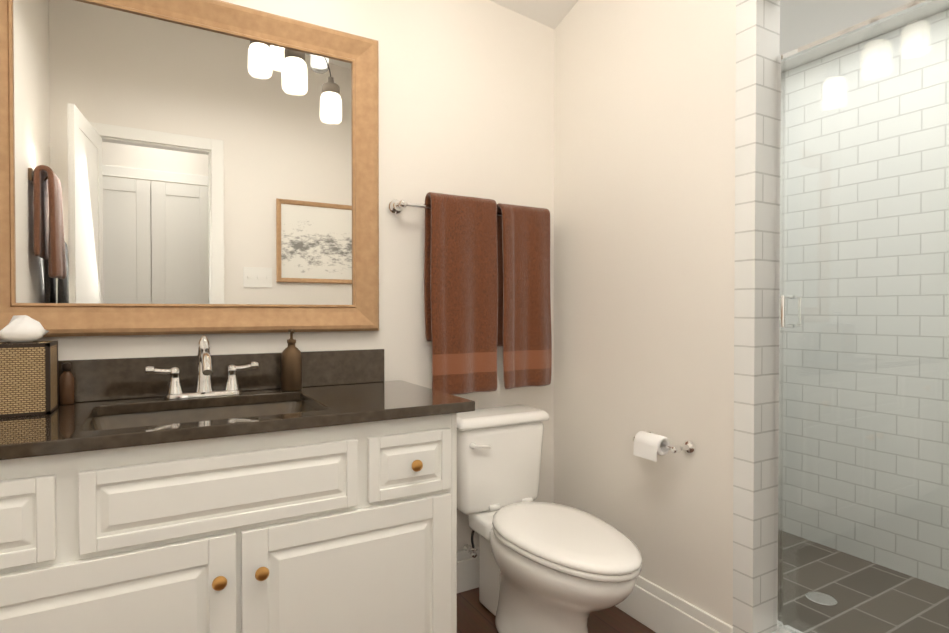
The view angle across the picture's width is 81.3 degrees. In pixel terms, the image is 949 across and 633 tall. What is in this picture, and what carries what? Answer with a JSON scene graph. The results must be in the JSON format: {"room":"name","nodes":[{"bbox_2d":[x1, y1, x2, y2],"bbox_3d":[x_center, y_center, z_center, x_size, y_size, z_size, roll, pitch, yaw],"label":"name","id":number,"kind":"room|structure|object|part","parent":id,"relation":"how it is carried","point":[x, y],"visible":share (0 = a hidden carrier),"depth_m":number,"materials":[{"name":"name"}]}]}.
{"room":"bathroom","nodes":[
{"label":"bathroom","id":0,"kind":"room"},
{"bbox_2d":[0,0,553,551],"bbox_3d":[-0.640,-0.852,2.018,2.400,4.000,0.100,0,1,-30],"label":"wall","id":1,"kind":"structure","parent":0,"point":[466,96],"depth_m":2.23,"materials":[{"name":"white paint"}]},
{"bbox_2d":[0,0,378,336],"bbox_3d":[-0.875,-0.492,1.804,1.175,1.092,0.040,0,1,-30],"label":"mirror","id":2,"kind":"object","parent":1,"relation":"attached to","point":[167,167],"visible":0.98,"depth_m":1.78,"materials":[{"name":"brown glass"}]},
{"bbox_2d":[58,349,383,400],"bbox_3d":[-0.955,0.188,1.778,1.398,0.126,0.020,0,1,-30],"label":"backsplash","id":3,"kind":"structure","parent":1,"relation":"attached to","point":[109,379],"depth_m":1.83,"materials":[{"name":"brown stone"}]},
{"bbox_2d":[457,547,478,592],"bbox_3d":[0.020,1.061,2.351,0.774,0.168,0.016,0,1,-30],"label":"baseboard","id":4,"kind":"structure","parent":1,"relation":"attached to","point":[467,571],"depth_m":2.31,"materials":[{"name":"white wood"}]},
{"bbox_2d":[462,530,476,557],"bbox_3d":[-0.003,0.879,2.292,0.062,0.234,0.088,0,1,-30],"label":"supply valve","id":5,"kind":"object","parent":1,"relation":"attached to","point":[470,549],"visible":0.62,"depth_m":2.27,"materials":[{"name":"silver metal"}]},
{"bbox_2d":[388,192,551,394],"bbox_3d":[0.011,-0.092,2.261,0.722,0.787,0.137,0,1,-30],"label":"towel rail","id":6,"kind":"object","parent":1,"relation":"attached to","point":[486,277],"visible":1,"depth_m":2.23,"materials":[{"name":"brown fabric"}]},
{"bbox_2d":[424,192,497,394],"bbox_3d":[-0.048,-0.091,2.208,0.308,0.790,0.092,0,1,-30],"label":"towel","id":7,"kind":"object","parent":6,"relation":"hanging from","point":[461,251],"depth_m":2.17,"materials":[{"name":"brown fabric"}]},
{"bbox_2d":[497,203,551,388],"bbox_3d":[0.212,-0.089,2.353,0.266,0.772,0.100,0,1,-30],"label":"towel","id":8,"kind":"object","parent":6,"relation":"hanging from","point":[524,333],"depth_m":2.33,"materials":[{"name":"brown fabric"}]},
{"bbox_2d":[489,0,577,28],"bbox_3d":[0.620,-1.985,0.508,4.300,1.715,3.950,0,1,-30],"label":"ceiling","id":9,"kind":"structure","parent":0,"point":[552,14],"depth_m":2.42,"materials":[{"name":"white paint"}]},
{"bbox_2d":[457,587,655,632],"bbox_3d":[0.620,1.196,0.545,4.300,0.060,3.950,0,1,-30],"label":"floor","id":10,"kind":"structure","parent":0,"point":[474,615],"depth_m":2.09,"materials":[{"name":"brown wood"}]},
{"bbox_2d":[0,409,471,632],"bbox_3d":[-0.797,0.720,1.543,1.433,0.868,0.596,0,1,-30],"label":"bathroom vanity","id":11,"kind":"object","parent":10,"relation":"on","point":[322,500],"depth_m":1.37,"materials":[{"name":"painted wood"},{"name":"stone"},{"name":"copper"}]},
{"bbox_3d":[-1.083,0.429,1.081,0.425,0.180,0.021,0,1,-30],"label":"drawer","id":12,"kind":"part","parent":11,"relation":"part of","materials":[{"name":"white wood"}]},
{"bbox_3d":[-0.826,0.780,1.232,0.547,0.495,0.021,0,1,-30],"label":"door","id":13,"kind":"part","parent":11,"relation":"part of","materials":[{"name":"white wood"}]},
{"bbox_3d":[-0.610,0.635,1.323,0.034,0.034,0.032,0,1,-30],"label":"knob","id":14,"kind":"part","parent":11,"relation":"part of","materials":[{"name":"orange metal"}]},
{"bbox_2d":[0,381,474,452],"bbox_3d":[-0.782,0.269,1.554,1.476,0.030,0.583,0,1,-30],"label":"countertop","id":15,"kind":"structure","parent":11,"relation":"on","point":[63,428],"depth_m":1.49,"materials":[{"name":"brown stone"}]},
{"bbox_2d":[0,315,58,417],"bbox_3d":[-1.208,0.124,1.476,0.138,0.260,0.138,0,1,-30],"label":"tissue box","id":16,"kind":"object","parent":15,"relation":"on","point":[28,375],"visible":1,"depth_m":1.44,"materials":[{"name":"wicker"}]},
{"bbox_2d":[59,363,74,404],"bbox_3d":[-1.186,0.193,1.608,0.038,0.119,0.037,0,1,-30],"label":"bottle","id":17,"kind":"object","parent":15,"relation":"on","point":[66,387],"visible":0.96,"depth_m":1.60,"materials":[{"name":"brown"}]},
{"bbox_2d":[144,335,258,398],"bbox_3d":[-0.834,0.154,1.714,0.328,0.194,0.182,0,1,-30],"label":"faucet","id":18,"kind":"object","parent":15,"relation":"on","point":[204,387],"visible":1,"depth_m":1.75,"materials":[{"name":"silver metal"}]},
{"bbox_2d":[84,393,319,428],"bbox_3d":[-0.742,0.345,1.556,0.626,0.147,0.451,0,1,-30],"label":"sink","id":19,"kind":"object","parent":15,"relation":"in","point":[195,410],"depth_m":1.71,"materials":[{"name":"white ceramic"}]},
{"bbox_2d":[281,329,301,390],"bbox_3d":[-0.627,0.145,1.896,0.068,0.208,0.069,0,1,-30],"label":"soap dispenser","id":20,"kind":"object","parent":15,"relation":"on","point":[291,367],"visible":1,"depth_m":1.87,"materials":[{"name":"brown metal"}]},
{"bbox_3d":[-0.527,0.634,1.371,0.034,0.034,0.032,0,1,-30],"label":"knob","id":21,"kind":"part","parent":11,"relation":"part of","materials":[{"name":"orange metal"}]},
{"bbox_3d":[-0.326,0.777,1.519,0.582,0.495,0.021,0,1,-30],"label":"door","id":22,"kind":"part","parent":11,"relation":"part of","materials":[{"name":"white wood"}]},
{"bbox_3d":[-0.185,0.423,1.596,0.256,0.180,0.021,0,1,-30],"label":"drawer","id":23,"kind":"part","parent":11,"relation":"part of","materials":[{"name":"white wood"}]},
{"bbox_3d":[-0.165,0.422,1.576,0.034,0.034,0.032,0,1,-30],"label":"knob","id":24,"kind":"part","parent":11,"relation":"part of","materials":[{"name":"orange metal"}]},
{"bbox_2d":[457,404,641,632],"bbox_3d":[0.239,0.767,1.966,0.419,0.765,0.863,0,1,-30],"label":"toilet","id":25,"kind":"object","parent":10,"relation":"on","point":[545,567],"visible":0.96,"depth_m":1.92,"materials":[{"name":"white ceramic"}]},
{"bbox_3d":[0.022,0.486,2.094,0.079,0.026,0.027,0,1,-30],"label":"handle","id":26,"kind":"part","parent":25,"relation":"part of","materials":[{"name":"white ceramic"}]},
{"bbox_3d":[0.077,0.402,2.245,0.419,0.042,0.210,0,1,-30],"label":"lid","id":27,"kind":"part","parent":25,"relation":"part of","materials":[{"name":"white ceramic"}]},
{"bbox_3d":[0.300,0.722,1.859,0.376,0.029,0.617,0,1,-30],"label":"seat lid","id":28,"kind":"part","parent":25,"relation":"part of","materials":[{"name":"white plastic"}]},
{"bbox_3d":[0.300,0.749,1.859,0.374,0.020,0.612,0,1,-30],"label":"seat","id":29,"kind":"part","parent":25,"relation":"part of","materials":[{"name":"white plastic"}]},
{"bbox_2d":[554,0,736,626],"bbox_3d":[0.640,-0.853,2.162,0.105,4.000,0.924,0,1,-30],"label":"wall","id":30,"kind":"structure","parent":0,"point":[644,182],"depth_m":2.04,"materials":[{"name":"white paint"}]},
{"bbox_2d":[633,431,695,461],"bbox_3d":[0.651,0.453,1.945,0.103,0.083,0.218,0,1,-30],"label":"paper holder","id":31,"kind":"object","parent":30,"relation":"attached to","point":[649,445],"visible":1,"depth_m":1.92,"materials":[{"name":"white paper"}]},
{"bbox_2d":[616,576,732,632],"bbox_3d":[0.588,1.063,2.154,0.016,0.168,0.924,0,1,-30],"label":"baseboard","id":32,"kind":"structure","parent":30,"relation":"attached to","point":[652,606],"depth_m":1.98,"materials":[{"name":"white wood"}]},
{"bbox_2d":[733,0,778,632],"bbox_3d":[0.883,0.082,1.740,0.113,2.140,0.068,0,1,-30],"label":"wall","id":33,"kind":"structure","parent":0,"point":[757,28],"depth_m":1.71,"materials":[{"name":"tile"}]},
{"bbox_2d":[778,0,779,55],"bbox_3d":[0.706,-0.063,2.169,0.007,2.420,0.992,0,1,-30],"label":"wall","id":34,"kind":"structure","parent":0,"point":[779,32],"depth_m":1.73,"materials":[{"name":"tile"}]},
{"bbox_2d":[770,625,802,632],"bbox_3d":[1.115,1.073,1.413,0.178,0.165,0.748,0,1,-30],"label":"sill","id":35,"kind":"structure","parent":34,"relation":"attached to","point":[792,628],"depth_m":1.74,"materials":[{"name":"tile"}]},
{"bbox_2d":[773,0,948,632],"bbox_3d":[1.140,0.089,1.417,0.101,1.797,0.746,0,1,-30],"label":"shower door","id":36,"kind":"structure","parent":35,"relation":"on","point":[780,335],"depth_m":1.59,"materials":[{"name":"clear glass"}]},
{"bbox_2d":[780,0,948,70],"bbox_3d":[1.453,-1.315,2.116,1.265,0.075,2.000,0,1,-30],"label":"ceiling","id":37,"kind":"structure","parent":0,"point":[804,22],"depth_m":2.39,"materials":[{"name":"white paint"}]},
{"bbox_2d":[783,532,948,632],"bbox_3d":[1.412,1.141,2.122,1.158,0.012,1.800,0,1,-30],"label":"floor","id":38,"kind":"structure","parent":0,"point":[857,577],"depth_m":2.25,"materials":[{"name":"tile"}]},
{"bbox_2d":[805,591,836,605],"bbox_3d":[1.396,1.132,2.228,0.110,0.004,0.110,0,1,-30],"label":"floor drain","id":39,"kind":"object","parent":38,"relation":"on","point":[821,599],"depth_m":2.22,"materials":[{"name":"silver metal"}]},
{"bbox_2d":[783,9,948,588],"bbox_3d":[1.983,-0.856,2.368,0.100,4.000,1.900,0,1,-30],"label":"wall","id":40,"kind":"structure","parent":0,"point":[906,425],"depth_m":2.55,"materials":[{"name":"tile"}]}
]}

